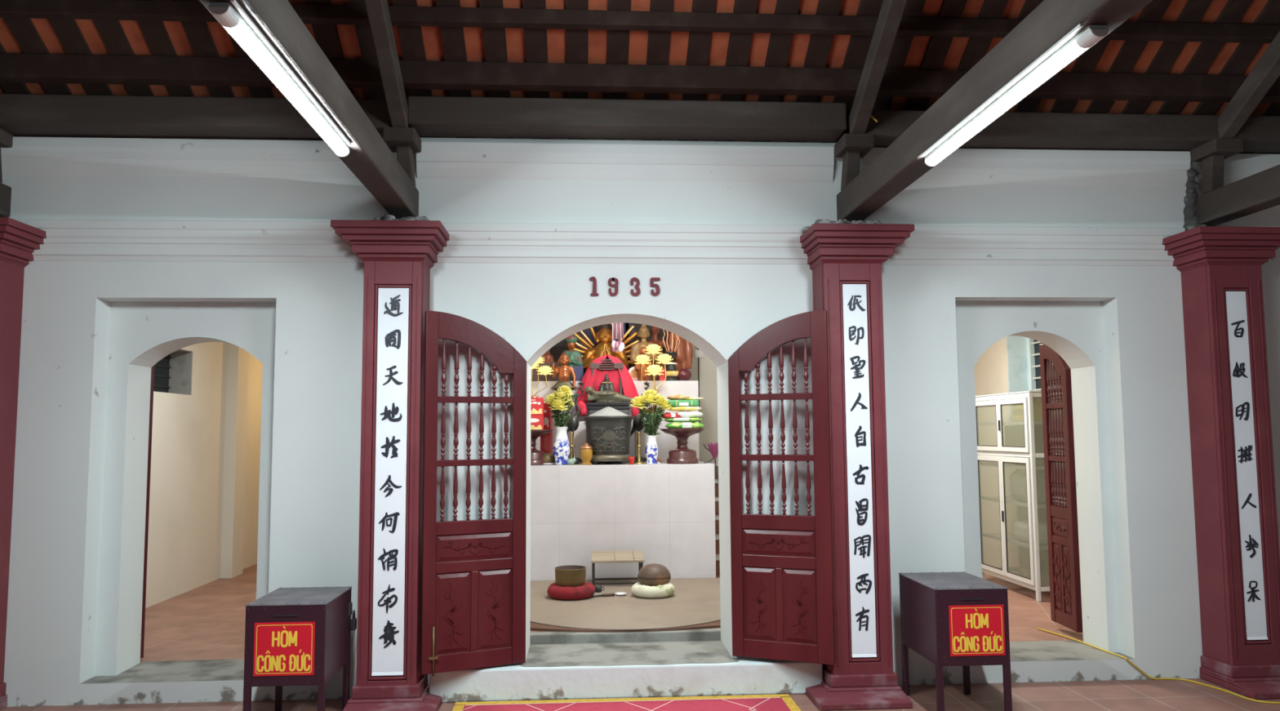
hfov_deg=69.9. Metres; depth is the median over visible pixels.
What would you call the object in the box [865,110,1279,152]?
beam
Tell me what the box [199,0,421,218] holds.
tie beam
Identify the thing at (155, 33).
beam
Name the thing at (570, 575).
bell
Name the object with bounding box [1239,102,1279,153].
beam
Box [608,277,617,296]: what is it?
numeral
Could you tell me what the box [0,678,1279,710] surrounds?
floor
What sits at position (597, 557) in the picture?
stool
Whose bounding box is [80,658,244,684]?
step
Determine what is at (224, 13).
lamp
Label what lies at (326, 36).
beam
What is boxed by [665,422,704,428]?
packet
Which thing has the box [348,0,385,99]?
beam
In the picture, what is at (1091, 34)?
lamp
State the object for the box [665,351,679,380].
vase
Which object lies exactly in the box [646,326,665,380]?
statue
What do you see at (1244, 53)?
beam
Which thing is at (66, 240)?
trim
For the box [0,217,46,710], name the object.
pilaster
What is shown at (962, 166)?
trim
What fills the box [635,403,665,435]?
foliage
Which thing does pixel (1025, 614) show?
floor
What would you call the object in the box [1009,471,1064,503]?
cloth bundle
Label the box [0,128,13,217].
tie beam
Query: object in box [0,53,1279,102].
beam
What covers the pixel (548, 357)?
seated statue
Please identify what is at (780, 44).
beam
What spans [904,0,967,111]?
beam
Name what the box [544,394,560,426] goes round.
chrysanthemum
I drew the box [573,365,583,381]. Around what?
grey casket
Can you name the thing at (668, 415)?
packet
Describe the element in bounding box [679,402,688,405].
print
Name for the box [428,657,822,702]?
step
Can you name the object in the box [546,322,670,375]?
carved ornament
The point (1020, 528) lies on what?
plastic sack
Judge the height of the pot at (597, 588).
0.050 m
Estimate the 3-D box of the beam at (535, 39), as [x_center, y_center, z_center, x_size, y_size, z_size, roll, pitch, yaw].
[-0.586,-2.560,4.755,0.136,2.370,3.900,0,-5,-4]
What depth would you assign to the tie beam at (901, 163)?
4.55 m
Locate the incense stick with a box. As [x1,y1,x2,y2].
[607,382,608,407]
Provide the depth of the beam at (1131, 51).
5.84 m
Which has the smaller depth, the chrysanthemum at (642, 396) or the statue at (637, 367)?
the chrysanthemum at (642, 396)
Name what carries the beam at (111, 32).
attached to the ceiling
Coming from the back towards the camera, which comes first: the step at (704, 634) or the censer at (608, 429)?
the censer at (608, 429)
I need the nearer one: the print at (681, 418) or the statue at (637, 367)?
the print at (681, 418)
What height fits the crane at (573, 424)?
0.813 m
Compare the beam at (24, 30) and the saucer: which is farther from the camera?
the saucer
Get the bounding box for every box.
[242,586,352,710]
[898,571,1012,710]
[1004,425,1064,453]
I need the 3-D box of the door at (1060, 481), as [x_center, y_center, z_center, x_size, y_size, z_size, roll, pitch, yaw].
[3.170,0.955,6.902,0.054,2.130,0.445,0,-5,0]
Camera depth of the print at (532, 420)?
8.72 m
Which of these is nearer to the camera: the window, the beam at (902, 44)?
the beam at (902, 44)
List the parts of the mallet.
handle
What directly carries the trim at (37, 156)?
attached to the wall at (93, 333)
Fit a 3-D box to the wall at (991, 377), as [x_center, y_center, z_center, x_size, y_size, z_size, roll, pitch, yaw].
[4.045,0.868,9.474,0.260,3.100,5.500,0,-5,-4]
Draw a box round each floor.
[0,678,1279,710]
[119,564,257,674]
[529,575,720,631]
[984,573,1083,641]
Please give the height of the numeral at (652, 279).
0.123 m
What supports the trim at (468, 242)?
attached to the wall at (93, 333)
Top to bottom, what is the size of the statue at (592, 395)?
0.179 m
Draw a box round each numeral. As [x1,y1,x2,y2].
[589,276,598,296]
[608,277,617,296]
[630,277,639,296]
[649,277,660,296]
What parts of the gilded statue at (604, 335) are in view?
radiating arm, radiating arm, radiating arm, radiating arm, radiating arm, hair crown, radiating arm, radiating arm, radiating arm, radiating arm, radiating arm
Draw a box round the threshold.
[1009,640,1133,662]
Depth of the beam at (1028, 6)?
5.55 m
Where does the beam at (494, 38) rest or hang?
attached to the ceiling
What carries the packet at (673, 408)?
on the packet at (686, 414)
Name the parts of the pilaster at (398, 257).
text panel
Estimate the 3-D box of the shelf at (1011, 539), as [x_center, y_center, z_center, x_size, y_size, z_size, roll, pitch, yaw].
[3.708,1.760,8.755,0.382,0.008,1.110,0,-5,-4]
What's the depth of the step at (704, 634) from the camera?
6.37 m
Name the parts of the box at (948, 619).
leg, leg, lid, leg, leg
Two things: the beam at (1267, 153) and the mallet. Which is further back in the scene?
the mallet
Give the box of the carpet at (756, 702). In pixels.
[452,693,800,710]
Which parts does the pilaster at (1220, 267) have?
text panel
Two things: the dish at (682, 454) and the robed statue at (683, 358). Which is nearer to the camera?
the dish at (682, 454)
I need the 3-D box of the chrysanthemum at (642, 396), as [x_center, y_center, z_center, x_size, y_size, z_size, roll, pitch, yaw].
[0.031,0.588,8.840,0.160,0.415,0.161,-3,-6,32]
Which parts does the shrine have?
post, post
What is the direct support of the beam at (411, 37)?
attached to the ceiling
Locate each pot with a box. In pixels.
[595,585,604,592]
[677,368,691,380]
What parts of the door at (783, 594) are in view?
panel, rail, rail, rail, rail, panel, rail, rail, panel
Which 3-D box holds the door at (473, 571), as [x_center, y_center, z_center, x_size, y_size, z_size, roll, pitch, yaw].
[-1.022,0.834,5.738,0.667,2.213,0.072,2,-5,-26]
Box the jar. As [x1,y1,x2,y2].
[580,443,592,465]
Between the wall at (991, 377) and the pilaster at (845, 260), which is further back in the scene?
the wall at (991, 377)
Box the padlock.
[350,609,356,631]
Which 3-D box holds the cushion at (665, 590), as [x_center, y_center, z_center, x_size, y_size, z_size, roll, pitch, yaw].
[0.109,1.961,7.684,0.366,0.102,0.366,0,-5,-4]
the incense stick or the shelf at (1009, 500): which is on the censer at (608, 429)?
the incense stick
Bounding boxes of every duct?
[230,0,351,145]
[920,23,1083,156]
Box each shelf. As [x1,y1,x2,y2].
[985,533,1048,546]
[986,496,1058,504]
[991,462,1062,466]
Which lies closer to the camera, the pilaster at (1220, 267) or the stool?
the pilaster at (1220, 267)
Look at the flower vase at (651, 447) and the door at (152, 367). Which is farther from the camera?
the flower vase at (651, 447)
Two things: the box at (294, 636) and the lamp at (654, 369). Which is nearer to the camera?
the box at (294, 636)
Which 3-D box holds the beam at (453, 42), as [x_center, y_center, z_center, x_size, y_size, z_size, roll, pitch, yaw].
[-1.089,-2.560,4.724,0.136,2.370,3.900,0,-5,-4]
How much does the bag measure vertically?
0.206 m
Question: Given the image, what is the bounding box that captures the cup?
[595,585,601,592]
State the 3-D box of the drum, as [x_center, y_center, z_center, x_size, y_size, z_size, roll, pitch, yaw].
[0.119,1.864,7.732,0.281,0.205,0.281,0,-5,-4]
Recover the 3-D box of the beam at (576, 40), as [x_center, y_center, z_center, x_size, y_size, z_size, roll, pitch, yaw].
[-0.334,-2.561,4.770,0.136,2.370,3.900,0,-5,-4]
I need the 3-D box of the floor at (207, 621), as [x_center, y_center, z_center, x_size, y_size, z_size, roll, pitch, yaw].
[-3.207,2.432,9.653,2.600,0.112,7.000,0,-5,-4]
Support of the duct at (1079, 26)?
attached to the tie beam at (901, 163)
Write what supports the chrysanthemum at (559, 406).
in the foliage at (565, 415)
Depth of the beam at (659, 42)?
5.67 m
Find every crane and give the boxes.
[566,381,584,464]
[630,381,649,462]
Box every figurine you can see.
[567,456,576,465]
[599,373,614,391]
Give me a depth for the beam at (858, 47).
5.75 m
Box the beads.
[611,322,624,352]
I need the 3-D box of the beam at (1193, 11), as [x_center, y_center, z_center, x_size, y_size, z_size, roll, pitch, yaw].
[3.439,-2.567,5.001,0.136,2.370,3.900,0,-5,-4]
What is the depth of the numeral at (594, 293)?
6.04 m
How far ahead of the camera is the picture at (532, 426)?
8.71 m
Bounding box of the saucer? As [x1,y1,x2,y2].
[614,592,626,595]
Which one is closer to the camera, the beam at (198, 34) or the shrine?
the beam at (198, 34)
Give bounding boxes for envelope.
[659,367,665,380]
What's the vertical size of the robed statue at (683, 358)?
0.719 m
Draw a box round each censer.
[583,406,633,464]
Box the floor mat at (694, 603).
[530,577,720,632]
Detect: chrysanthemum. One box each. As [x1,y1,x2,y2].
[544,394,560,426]
[548,399,559,419]
[551,399,567,426]
[553,391,572,425]
[556,385,573,426]
[630,396,649,435]
[640,395,650,431]
[642,389,660,417]
[644,393,657,426]
[649,395,666,435]
[654,400,671,435]
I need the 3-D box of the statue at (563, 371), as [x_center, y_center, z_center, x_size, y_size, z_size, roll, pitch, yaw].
[-0.781,0.538,9.338,0.253,1.106,0.207,-2,-5,21]
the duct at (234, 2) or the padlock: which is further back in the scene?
the padlock
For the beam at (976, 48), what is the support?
attached to the ceiling
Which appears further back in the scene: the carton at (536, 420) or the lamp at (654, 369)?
the lamp at (654, 369)
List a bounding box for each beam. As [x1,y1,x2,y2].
[0,0,1279,43]
[0,41,57,137]
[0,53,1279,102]
[0,93,391,140]
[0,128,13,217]
[3,17,96,137]
[48,18,124,137]
[93,19,173,138]
[137,0,194,96]
[172,0,251,139]
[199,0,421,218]
[228,33,288,140]
[304,0,353,95]
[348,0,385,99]
[392,0,439,137]
[407,96,846,142]
[435,0,476,137]
[479,0,514,138]
[522,0,551,138]
[564,0,588,139]
[604,0,631,140]
[641,0,673,140]
[677,0,715,141]
[714,0,758,141]
[750,0,800,142]
[786,0,842,142]
[822,0,883,142]
[834,0,1152,222]
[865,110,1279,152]
[872,0,925,110]
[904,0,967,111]
[956,0,1008,70]
[1013,98,1041,112]
[1017,0,1043,18]
[1049,40,1110,112]
[1084,0,1172,113]
[1120,0,1213,114]
[1155,0,1253,114]
[1191,0,1279,115]
[1191,31,1279,226]
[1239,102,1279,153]
[1266,152,1279,154]
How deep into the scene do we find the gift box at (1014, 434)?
8.54 m
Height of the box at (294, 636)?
0.729 m
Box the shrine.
[590,359,623,402]
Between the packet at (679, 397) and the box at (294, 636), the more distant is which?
the packet at (679, 397)
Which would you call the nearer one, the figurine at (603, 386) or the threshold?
the threshold
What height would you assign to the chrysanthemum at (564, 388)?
0.411 m
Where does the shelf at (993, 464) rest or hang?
attached to the tall cabinet
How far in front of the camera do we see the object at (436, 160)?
6.10 m
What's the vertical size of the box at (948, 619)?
0.754 m
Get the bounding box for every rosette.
[575,400,586,416]
[631,406,639,417]
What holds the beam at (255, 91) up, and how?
attached to the ceiling
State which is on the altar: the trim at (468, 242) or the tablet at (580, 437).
the tablet at (580, 437)
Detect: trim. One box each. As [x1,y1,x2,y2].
[0,136,392,177]
[20,219,364,262]
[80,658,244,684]
[220,342,248,578]
[372,214,429,220]
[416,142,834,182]
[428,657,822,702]
[436,222,811,264]
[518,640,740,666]
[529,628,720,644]
[801,218,881,233]
[861,147,1191,186]
[881,226,1185,266]
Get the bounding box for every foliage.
[547,393,576,426]
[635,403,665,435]
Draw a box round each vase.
[552,426,570,465]
[644,435,657,464]
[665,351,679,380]
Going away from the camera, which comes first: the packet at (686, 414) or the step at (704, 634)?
the step at (704, 634)
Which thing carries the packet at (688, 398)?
on the packet at (674, 402)
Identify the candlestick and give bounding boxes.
[567,431,577,464]
[633,431,644,464]
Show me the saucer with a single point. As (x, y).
(615, 593)
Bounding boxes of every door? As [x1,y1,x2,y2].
[140,365,154,657]
[420,310,526,676]
[728,309,835,665]
[1039,343,1082,632]
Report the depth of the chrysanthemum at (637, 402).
8.78 m
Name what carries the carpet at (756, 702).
on the floor at (1146, 695)
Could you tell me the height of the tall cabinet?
1.870 m
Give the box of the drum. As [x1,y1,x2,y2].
[637,564,671,586]
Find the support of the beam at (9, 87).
attached to the ceiling
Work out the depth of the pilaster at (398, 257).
5.60 m
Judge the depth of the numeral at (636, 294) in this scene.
6.06 m
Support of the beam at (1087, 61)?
attached to the ceiling
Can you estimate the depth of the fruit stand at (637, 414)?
8.92 m
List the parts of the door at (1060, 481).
rail, rail, rail, panel, rail, panel, rail, rail, panel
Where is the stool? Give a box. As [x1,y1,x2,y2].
[591,550,644,586]
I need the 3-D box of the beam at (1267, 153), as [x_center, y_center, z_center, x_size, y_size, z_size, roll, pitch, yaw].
[4.696,-2.569,5.078,0.136,2.370,3.900,0,-5,-4]
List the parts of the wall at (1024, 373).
frame, pane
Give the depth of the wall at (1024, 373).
9.70 m
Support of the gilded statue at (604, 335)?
on the altar
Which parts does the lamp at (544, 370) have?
stem, stem, stem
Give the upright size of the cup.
0.050 m
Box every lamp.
[207,1,349,156]
[530,356,553,397]
[634,343,673,462]
[924,24,1109,166]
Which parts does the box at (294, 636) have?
leg, leg, lid, leg, leg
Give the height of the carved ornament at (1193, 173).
0.670 m
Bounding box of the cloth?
[573,355,639,404]
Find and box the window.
[153,349,192,395]
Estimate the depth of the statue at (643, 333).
9.85 m
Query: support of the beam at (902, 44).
attached to the ceiling
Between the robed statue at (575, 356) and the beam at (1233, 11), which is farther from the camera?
the robed statue at (575, 356)
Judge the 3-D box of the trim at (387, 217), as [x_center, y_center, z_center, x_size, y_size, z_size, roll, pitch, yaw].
[-1.490,-0.818,5.806,0.396,0.077,0.417,0,-5,-4]
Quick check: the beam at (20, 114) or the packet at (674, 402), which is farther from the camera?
the packet at (674, 402)
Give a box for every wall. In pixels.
[1,137,1279,706]
[145,342,262,608]
[688,344,718,462]
[973,336,1049,586]
[1006,335,1062,420]
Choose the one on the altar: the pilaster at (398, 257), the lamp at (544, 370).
the lamp at (544, 370)
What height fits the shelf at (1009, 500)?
0.008 m
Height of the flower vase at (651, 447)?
0.272 m
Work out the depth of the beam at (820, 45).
5.72 m
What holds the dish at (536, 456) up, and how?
on the altar
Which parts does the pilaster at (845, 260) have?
text panel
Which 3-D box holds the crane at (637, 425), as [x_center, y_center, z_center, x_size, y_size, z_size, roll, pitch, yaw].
[-0.001,0.666,9.153,0.205,0.813,0.154,0,-5,-4]
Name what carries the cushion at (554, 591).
on the floor mat at (694, 603)
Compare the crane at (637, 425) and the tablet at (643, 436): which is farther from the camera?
the tablet at (643, 436)
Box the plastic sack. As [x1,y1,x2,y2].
[1013,520,1048,544]
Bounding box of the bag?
[1011,399,1057,421]
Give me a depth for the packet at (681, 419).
8.81 m
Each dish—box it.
[530,429,553,465]
[660,428,704,463]
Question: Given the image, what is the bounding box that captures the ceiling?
[0,0,1279,154]
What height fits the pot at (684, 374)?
0.140 m
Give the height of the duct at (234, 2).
0.011 m
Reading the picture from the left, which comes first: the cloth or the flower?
the cloth
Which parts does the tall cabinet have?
post, door frame, door frame, handle, shelf rail, rail, shelf rail, handle, shelf rail, rail, shelf rail, rail, rail, door frame, post, door frame, post, rail, shelf rail, panel, rail, shelf rail, rail, rail, shelf rail, rail, shelf rail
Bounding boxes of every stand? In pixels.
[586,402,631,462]
[637,413,661,463]
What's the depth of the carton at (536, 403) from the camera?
8.73 m
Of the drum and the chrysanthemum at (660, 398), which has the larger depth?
the chrysanthemum at (660, 398)
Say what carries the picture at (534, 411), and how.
attached to the carton at (536, 403)
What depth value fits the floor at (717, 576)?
6.47 m
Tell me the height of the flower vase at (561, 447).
0.360 m
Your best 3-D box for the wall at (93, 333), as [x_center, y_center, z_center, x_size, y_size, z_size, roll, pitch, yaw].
[-0.096,0.372,6.247,12.800,3.605,0.500,0,-5,-4]
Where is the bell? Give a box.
[554,564,586,586]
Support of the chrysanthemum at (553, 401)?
in the foliage at (565, 415)
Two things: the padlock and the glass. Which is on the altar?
the glass
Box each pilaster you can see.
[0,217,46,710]
[330,219,448,710]
[800,223,914,710]
[1162,226,1279,699]
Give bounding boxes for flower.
[703,442,718,482]
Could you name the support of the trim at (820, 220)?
attached to the wall at (93, 333)
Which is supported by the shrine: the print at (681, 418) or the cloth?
the cloth
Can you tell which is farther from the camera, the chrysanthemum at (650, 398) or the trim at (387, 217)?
the chrysanthemum at (650, 398)
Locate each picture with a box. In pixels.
[530,408,542,413]
[530,424,542,429]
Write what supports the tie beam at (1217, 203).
attached to the wall at (93, 333)
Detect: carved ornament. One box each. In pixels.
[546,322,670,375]
[1182,151,1207,231]
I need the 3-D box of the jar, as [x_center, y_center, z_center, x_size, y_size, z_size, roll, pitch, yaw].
[-0.511,0.938,8.737,0.120,0.206,0.119,0,-5,-4]
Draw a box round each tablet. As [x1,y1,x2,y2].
[573,421,586,462]
[635,422,646,462]
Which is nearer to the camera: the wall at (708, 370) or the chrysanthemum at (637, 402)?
the chrysanthemum at (637, 402)
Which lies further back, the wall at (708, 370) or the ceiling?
the wall at (708, 370)
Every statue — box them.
[541,352,554,362]
[551,354,577,457]
[559,333,582,381]
[568,322,639,368]
[584,386,634,402]
[630,324,657,381]
[634,346,652,381]
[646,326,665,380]
[667,332,693,371]
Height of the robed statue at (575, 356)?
0.568 m
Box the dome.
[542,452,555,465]
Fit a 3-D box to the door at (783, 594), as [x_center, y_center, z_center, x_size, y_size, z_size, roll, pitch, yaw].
[0.884,0.817,5.843,0.662,2.193,0.054,-2,-5,23]
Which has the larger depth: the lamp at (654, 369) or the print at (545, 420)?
the lamp at (654, 369)
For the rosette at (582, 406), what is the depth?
9.15 m
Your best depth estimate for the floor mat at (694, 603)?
7.07 m
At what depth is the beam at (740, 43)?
5.70 m
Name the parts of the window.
pane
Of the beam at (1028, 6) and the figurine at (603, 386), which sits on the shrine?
the figurine at (603, 386)
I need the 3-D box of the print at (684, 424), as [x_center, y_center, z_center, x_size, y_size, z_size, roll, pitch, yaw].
[0.447,0.668,8.849,0.092,0.059,0.120,0,-5,-5]
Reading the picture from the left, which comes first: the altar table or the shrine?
the shrine
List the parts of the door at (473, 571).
panel, rail, rail, rail, panel, rail, rail, rail, panel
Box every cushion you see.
[546,582,595,599]
[631,582,675,598]
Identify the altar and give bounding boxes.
[530,380,715,581]
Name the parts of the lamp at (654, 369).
stem, stem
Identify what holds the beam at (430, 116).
on the wall at (93, 333)
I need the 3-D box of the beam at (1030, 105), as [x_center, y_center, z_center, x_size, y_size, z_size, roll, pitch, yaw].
[2.684,-2.566,4.955,0.136,2.370,3.900,0,-5,-4]
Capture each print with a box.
[530,418,539,422]
[543,409,548,426]
[628,366,638,381]
[673,417,689,420]
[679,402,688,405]
[681,422,692,427]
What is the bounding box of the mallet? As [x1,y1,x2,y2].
[590,592,614,597]
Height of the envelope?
0.148 m
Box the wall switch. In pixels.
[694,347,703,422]
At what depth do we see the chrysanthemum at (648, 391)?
8.86 m
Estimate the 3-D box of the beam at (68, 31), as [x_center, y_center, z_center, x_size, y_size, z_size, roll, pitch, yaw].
[-3.353,-2.556,4.585,0.136,2.370,3.900,0,-5,-4]
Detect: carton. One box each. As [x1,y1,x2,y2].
[530,397,543,414]
[530,414,543,429]
[540,403,552,453]
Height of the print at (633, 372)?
0.153 m
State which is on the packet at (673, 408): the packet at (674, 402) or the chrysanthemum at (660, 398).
the packet at (674, 402)
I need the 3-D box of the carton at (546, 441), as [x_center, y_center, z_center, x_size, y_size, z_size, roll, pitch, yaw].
[-0.924,0.769,9.047,0.100,0.600,0.101,-1,-5,8]
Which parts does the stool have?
leg, seat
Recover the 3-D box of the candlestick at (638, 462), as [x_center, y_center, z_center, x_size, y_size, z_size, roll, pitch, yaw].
[-0.009,0.893,8.872,0.104,0.312,0.104,0,-5,-4]
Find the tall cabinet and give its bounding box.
[975,391,1065,601]
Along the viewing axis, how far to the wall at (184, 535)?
9.24 m
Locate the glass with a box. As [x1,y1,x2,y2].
[627,457,635,464]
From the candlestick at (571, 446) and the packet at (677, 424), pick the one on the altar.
the candlestick at (571, 446)
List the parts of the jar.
lid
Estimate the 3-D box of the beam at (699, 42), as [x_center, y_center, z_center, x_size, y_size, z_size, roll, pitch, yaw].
[0.420,-2.562,4.816,0.136,2.370,3.900,0,-5,-4]
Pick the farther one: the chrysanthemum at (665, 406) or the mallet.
the chrysanthemum at (665, 406)
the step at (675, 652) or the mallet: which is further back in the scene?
the mallet
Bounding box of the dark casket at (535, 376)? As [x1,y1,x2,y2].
[530,362,559,381]
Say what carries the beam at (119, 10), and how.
attached to the ceiling
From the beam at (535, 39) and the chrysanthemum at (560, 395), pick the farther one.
the chrysanthemum at (560, 395)
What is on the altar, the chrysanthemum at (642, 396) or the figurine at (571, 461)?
the figurine at (571, 461)
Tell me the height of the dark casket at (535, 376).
0.200 m
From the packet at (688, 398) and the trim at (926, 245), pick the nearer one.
the trim at (926, 245)
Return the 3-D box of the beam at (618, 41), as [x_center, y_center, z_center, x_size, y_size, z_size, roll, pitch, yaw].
[-0.083,-2.561,4.786,0.136,2.370,3.900,0,-5,-4]
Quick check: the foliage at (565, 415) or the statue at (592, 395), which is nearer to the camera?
the foliage at (565, 415)
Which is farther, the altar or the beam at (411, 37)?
the altar
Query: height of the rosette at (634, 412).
0.155 m
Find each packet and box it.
[661,412,680,418]
[663,417,702,422]
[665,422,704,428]
[666,394,688,399]
[666,406,702,411]
[667,400,698,406]
[676,410,703,417]
[684,397,704,399]
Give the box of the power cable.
[1036,627,1279,704]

